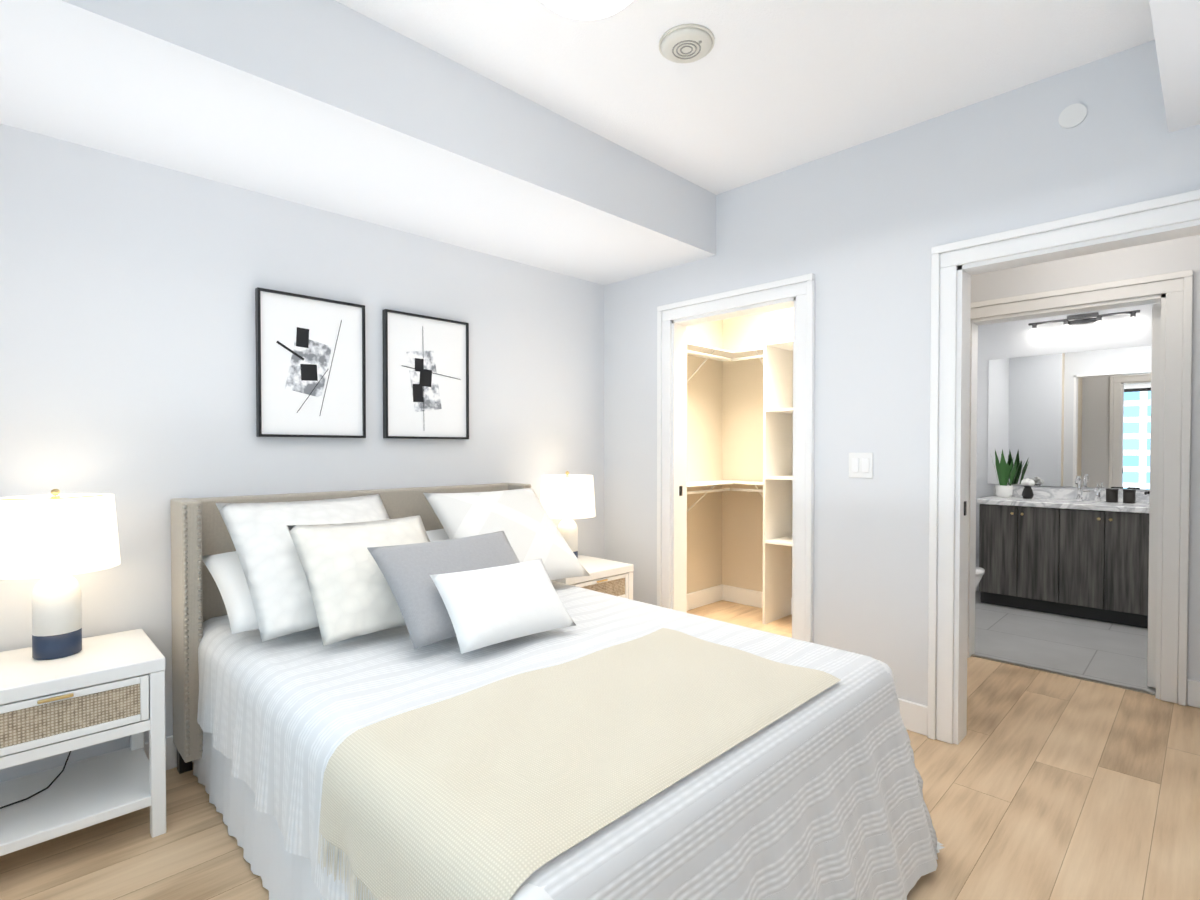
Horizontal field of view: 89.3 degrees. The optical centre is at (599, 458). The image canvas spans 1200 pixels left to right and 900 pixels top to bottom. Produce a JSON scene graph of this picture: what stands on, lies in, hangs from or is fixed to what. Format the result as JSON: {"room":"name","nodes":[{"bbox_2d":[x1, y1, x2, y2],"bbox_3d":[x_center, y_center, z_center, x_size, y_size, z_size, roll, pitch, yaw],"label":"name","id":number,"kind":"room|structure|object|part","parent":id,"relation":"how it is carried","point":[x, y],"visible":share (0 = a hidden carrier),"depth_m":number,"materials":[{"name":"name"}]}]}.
{"room":"bedroom","nodes":[
{"label":"bedroom","id":0,"kind":"room"},
{"bbox_2d":[0,0,715,284],"bbox_3d":[-0.936,-1.311,2.507,3.600,0.340,0.900,-1,1,-45],"label":"ceiling","id":1,"kind":"structure","parent":0,"point":[334,106],"depth_m":2.19,"materials":[{"name":"white paint"}]},
{"bbox_2d":[0,124,722,781],"bbox_3d":[-0.795,-0.139,3.378,5.240,2.710,0.124,-1,1,-45],"label":"wall","id":2,"kind":"structure","parent":0,"point":[128,286],"depth_m":2.48,"materials":[{"name":"white paint"}]},
{"bbox_2d":[255,287,365,437],"bbox_3d":[-1.302,-0.412,2.763,0.466,0.635,0.033,-1,1,-45],"label":"framed artwork","id":3,"kind":"object","parent":2,"relation":"attached to","point":[310,367],"visible":0.98,"depth_m":2.74,"materials":[{"name":"black"}]},
{"bbox_2d":[382,309,468,438],"bbox_3d":[-0.896,-0.418,3.165,0.474,0.635,0.033,-1,1,-45],"label":"framed artwork","id":4,"kind":"object","parent":2,"relation":"attached to","point":[425,377],"visible":0.96,"depth_m":3.15,"materials":[{"name":"black"}]},
{"bbox_2d":[0,189,1199,783],"bbox_3d":[0.360,0.074,2.192,5.030,2.320,3.200,-1,1,-45],"label":"trim","id":5,"kind":"structure","parent":2,"relation":"attached to","point":[958,315],"depth_m":3.01,"materials":[{"name":"white wood"}]},
{"bbox_2d":[0,600,1199,899],"bbox_3d":[0.371,1.264,2.220,5.240,0.060,3.440,-1,1,-45],"label":"floor","id":6,"kind":"structure","parent":0,"point":[1044,786],"depth_m":2.08,"materials":[{"name":"brown wood"}]},
{"bbox_2d":[0,629,166,855],"bbox_3d":[-1.777,0.946,1.970,0.540,0.583,0.469,-1,1,-45],"label":"nightstand","id":7,"kind":"object","parent":6,"relation":"on","point":[101,689],"visible":0.96,"depth_m":1.92,"materials":[{"name":"white paint"}]},
{"bbox_2d":[0,489,120,808],"bbox_3d":[-1.908,0.668,1.939,0.599,1.132,0.354,-1,1,-45],"label":"lamp","id":8,"kind":"object","parent":7,"relation":"on","point":[55,539],"depth_m":1.96,"materials":[{"name":"white fabric"}]},
{"bbox_3d":[-1.984,0.933,1.945,0.494,0.602,0.243,-1,1,-45],"label":"left lamp cord","id":9,"kind":"part","parent":8,"relation":"part of","materials":[{"name":"black plastic"}]},
{"bbox_2d":[170,483,944,899],"bbox_3d":[-0.295,0.699,2.146,1.630,1.072,2.333,-1,1,-45],"label":"bed","id":10,"kind":"object","parent":6,"relation":"on","point":[438,693],"visible":1,"depth_m":1.65,"materials":[{"name":"fabric"}]},
{"bbox_2d":[367,531,519,648],"bbox_3d":[-0.494,0.454,2.230,0.615,0.291,0.338,-1,1,-45],"label":"pillow","id":11,"kind":"object","parent":10,"relation":"on","point":[413,586],"depth_m":2.09,"materials":[{"name":"grey fabric"}]},
{"bbox_2d":[318,628,839,899],"bbox_3d":[0.028,0.766,1.551,1.219,0.286,0.659,-1,1,-45],"label":"throw","id":12,"kind":"object","parent":10,"relation":"on","point":[496,790],"depth_m":1.31,"materials":[{"name":"beige fabric"}]},
{"bbox_2d":[551,555,633,599],"bbox_3d":[-0.149,0.922,3.580,0.540,0.583,0.469,-1,1,-45],"label":"nightstand","id":13,"kind":"object","parent":6,"relation":"on","point":[611,577],"visible":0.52,"depth_m":3.51,"materials":[{"name":"white paint"}]},
{"bbox_2d":[540,471,595,557],"bbox_3d":[-0.194,0.352,3.617,0.336,0.552,0.336,-1,1,-45],"label":"lamp","id":14,"kind":"object","parent":13,"relation":"on","point":[567,498],"visible":0.77,"depth_m":3.49,"materials":[{"name":"white fabric"}]},
{"bbox_2d":[687,339,792,624],"bbox_3d":[0.969,0.188,4.255,1.255,2.030,1.114,-1,1,-45],"label":"closet shelving","id":15,"kind":"object","parent":6,"relation":"on","point":[777,364],"visible":0.54,"depth_m":4.49,"materials":[{"name":"white wood"}]},
{"bbox_2d":[687,325,690,593],"bbox_3d":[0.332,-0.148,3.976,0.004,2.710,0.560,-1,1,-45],"label":"wall","id":16,"kind":"structure","parent":0,"point":[688,327],"depth_m":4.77,"materials":[{"name":"beige paint"}]},
{"bbox_2d":[335,0,1154,194],"bbox_3d":[0.371,-1.526,2.178,5.240,0.100,3.440,-1,1,-45],"label":"ceiling","id":17,"kind":"structure","parent":0,"point":[762,89],"depth_m":2.26,"materials":[{"name":"white paint"}]},
{"bbox_2d":[540,0,632,19],"bbox_3d":[-0.042,-1.418,1.772,0.396,0.103,0.396,-1,1,-45],"label":"flush-mount light","id":18,"kind":"object","parent":17,"relation":"attached to","point":[586,9],"visible":1,"depth_m":1.85,"materials":[{"name":"white glass"}]},
{"bbox_2d":[659,24,713,62],"bbox_3d":[0.307,-1.462,2.158,0.196,0.027,0.196,-1,1,-45],"label":"smoke detector","id":19,"kind":"object","parent":17,"relation":"attached to","point":[686,43],"visible":1,"depth_m":2.13,"materials":[{"name":"white plastic"}]},
{"bbox_2d":[723,307,792,596],"bbox_3d":[1.688,-0.156,4.508,0.120,2.710,1.770,-1,1,-45],"label":"wall","id":20,"kind":"structure","parent":0,"point":[724,442],"depth_m":4.94,"materials":[{"name":"beige paint"}]},
{"bbox_2d":[604,40,1199,705],"bbox_3d":[1.196,-0.133,3.015,0.120,2.710,3.200,-1,1,-45],"label":"wall","id":21,"kind":"structure","parent":0,"point":[862,230],"depth_m":2.81,"materials":[{"name":"white paint"}]},
{"bbox_2d":[849,453,872,477],"bbox_3d":[1.237,0.034,2.883,0.010,0.120,0.114,-1,1,-45],"label":"light switch","id":22,"kind":"object","parent":21,"relation":"attached to","point":[860,465],"visible":1,"depth_m":2.88,"materials":[{"name":"white plastic"}]},
{"bbox_2d":[1058,103,1086,127],"bbox_3d":[1.792,-1.298,2.303,0.006,0.086,0.086,-1,1,-45],"label":"cover","id":23,"kind":"object","parent":21,"relation":"in","point":[1072,115],"visible":1,"depth_m":2.30,"materials":[{"name":"white plastic"}]},
{"bbox_2d":[976,304,1151,590],"bbox_3d":[3.957,-0.162,4.916,0.120,2.710,2.020,-1,1,-45],"label":"wall","id":24,"kind":"structure","parent":0,"point":[1005,340],"depth_m":5.06,"materials":[{"name":"white paint"}]},
{"bbox_2d":[987,345,1151,488],"bbox_3d":[3.968,-0.311,4.806,0.009,1.090,1.550,-1,1,-45],"label":"bathroom mirror","id":25,"kind":"object","parent":24,"relation":"attached to","point":[1064,419],"visible":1,"depth_m":4.92,"materials":[{"name":"clear glass"}]},
{"bbox_2d":[993,485,1149,500],"bbox_3d":[4.017,0.295,4.751,0.019,0.080,1.610,-1,1,-45],"label":"backsplash","id":26,"kind":"structure","parent":24,"relation":"attached to","point":[998,490],"depth_m":4.91,"materials":[{"name":"white stone"}]},
{"bbox_2d":[1028,310,1140,338],"bbox_3d":[3.846,-1.071,4.850,0.107,0.170,0.706,-1,1,-45],"label":"sconce","id":27,"kind":"object","parent":24,"relation":"attached to","point":[1133,321],"visible":1,"depth_m":4.84,"materials":[{"name":"white glass"}]},
{"bbox_2d":[974,590,1155,691],"bbox_3d":[3.288,1.234,4.191,2.120,0.060,2.140,-1,1,-45],"label":"floor","id":28,"kind":"structure","parent":0,"point":[1112,653],"depth_m":3.96,"materials":[{"name":"grey tile"}]},
{"bbox_2d":[975,566,984,591],"bbox_3d":[2.483,0.796,4.373,0.460,0.810,0.490,-1,1,-45],"label":"toilet","id":29,"kind":"object","parent":28,"relation":"on","point":[980,572],"visible":0.02,"depth_m":4.19,"materials":[{"name":"white ceramic"}]},
{"bbox_2d":[977,501,1148,627],"bbox_3d":[3.827,0.788,4.570,0.554,0.820,1.590,-1,1,-45],"label":"bathroom vanity","id":30,"kind":"object","parent":28,"relation":"on","point":[1078,552],"depth_m":4.56,"materials":[{"name":"grey wood"}]},
{"bbox_2d":[977,497,1149,512],"bbox_3d":[3.832,0.358,4.568,0.541,0.040,1.610,-1,1,-45],"label":"countertop","id":31,"kind":"structure","parent":30,"relation":"on","point":[1072,502],"depth_m":4.62,"materials":[{"name":"white stone"}]},
{"bbox_2d":[971,235,1199,680],"bbox_3d":[2.714,-0.137,3.272,0.120,2.710,1.430,-1,1,-45],"label":"wall","id":32,"kind":"structure","parent":0,"point":[1167,256],"depth_m":3.07,"materials":[{"name":"white paint"}]},
{"bbox_2d":[1144,303,1160,687],"bbox_3d":[3.174,0.194,3.446,0.788,2.018,0.154,-1,1,-45],"label":"bathroom door","id":33,"kind":"structure","parent":32,"relation":"in","point":[1153,493],"depth_m":3.18,"materials":[{"name":"white wood"}]},
{"bbox_2d":[1149,0,1199,132],"bbox_3d":[0.851,-1.283,0.701,3.600,0.340,0.420,-1,1,-45],"label":"ceiling","id":34,"kind":"structure","parent":0,"point":[1176,26],"depth_m":1.71,"materials":[{"name":"white paint"}]}
]}

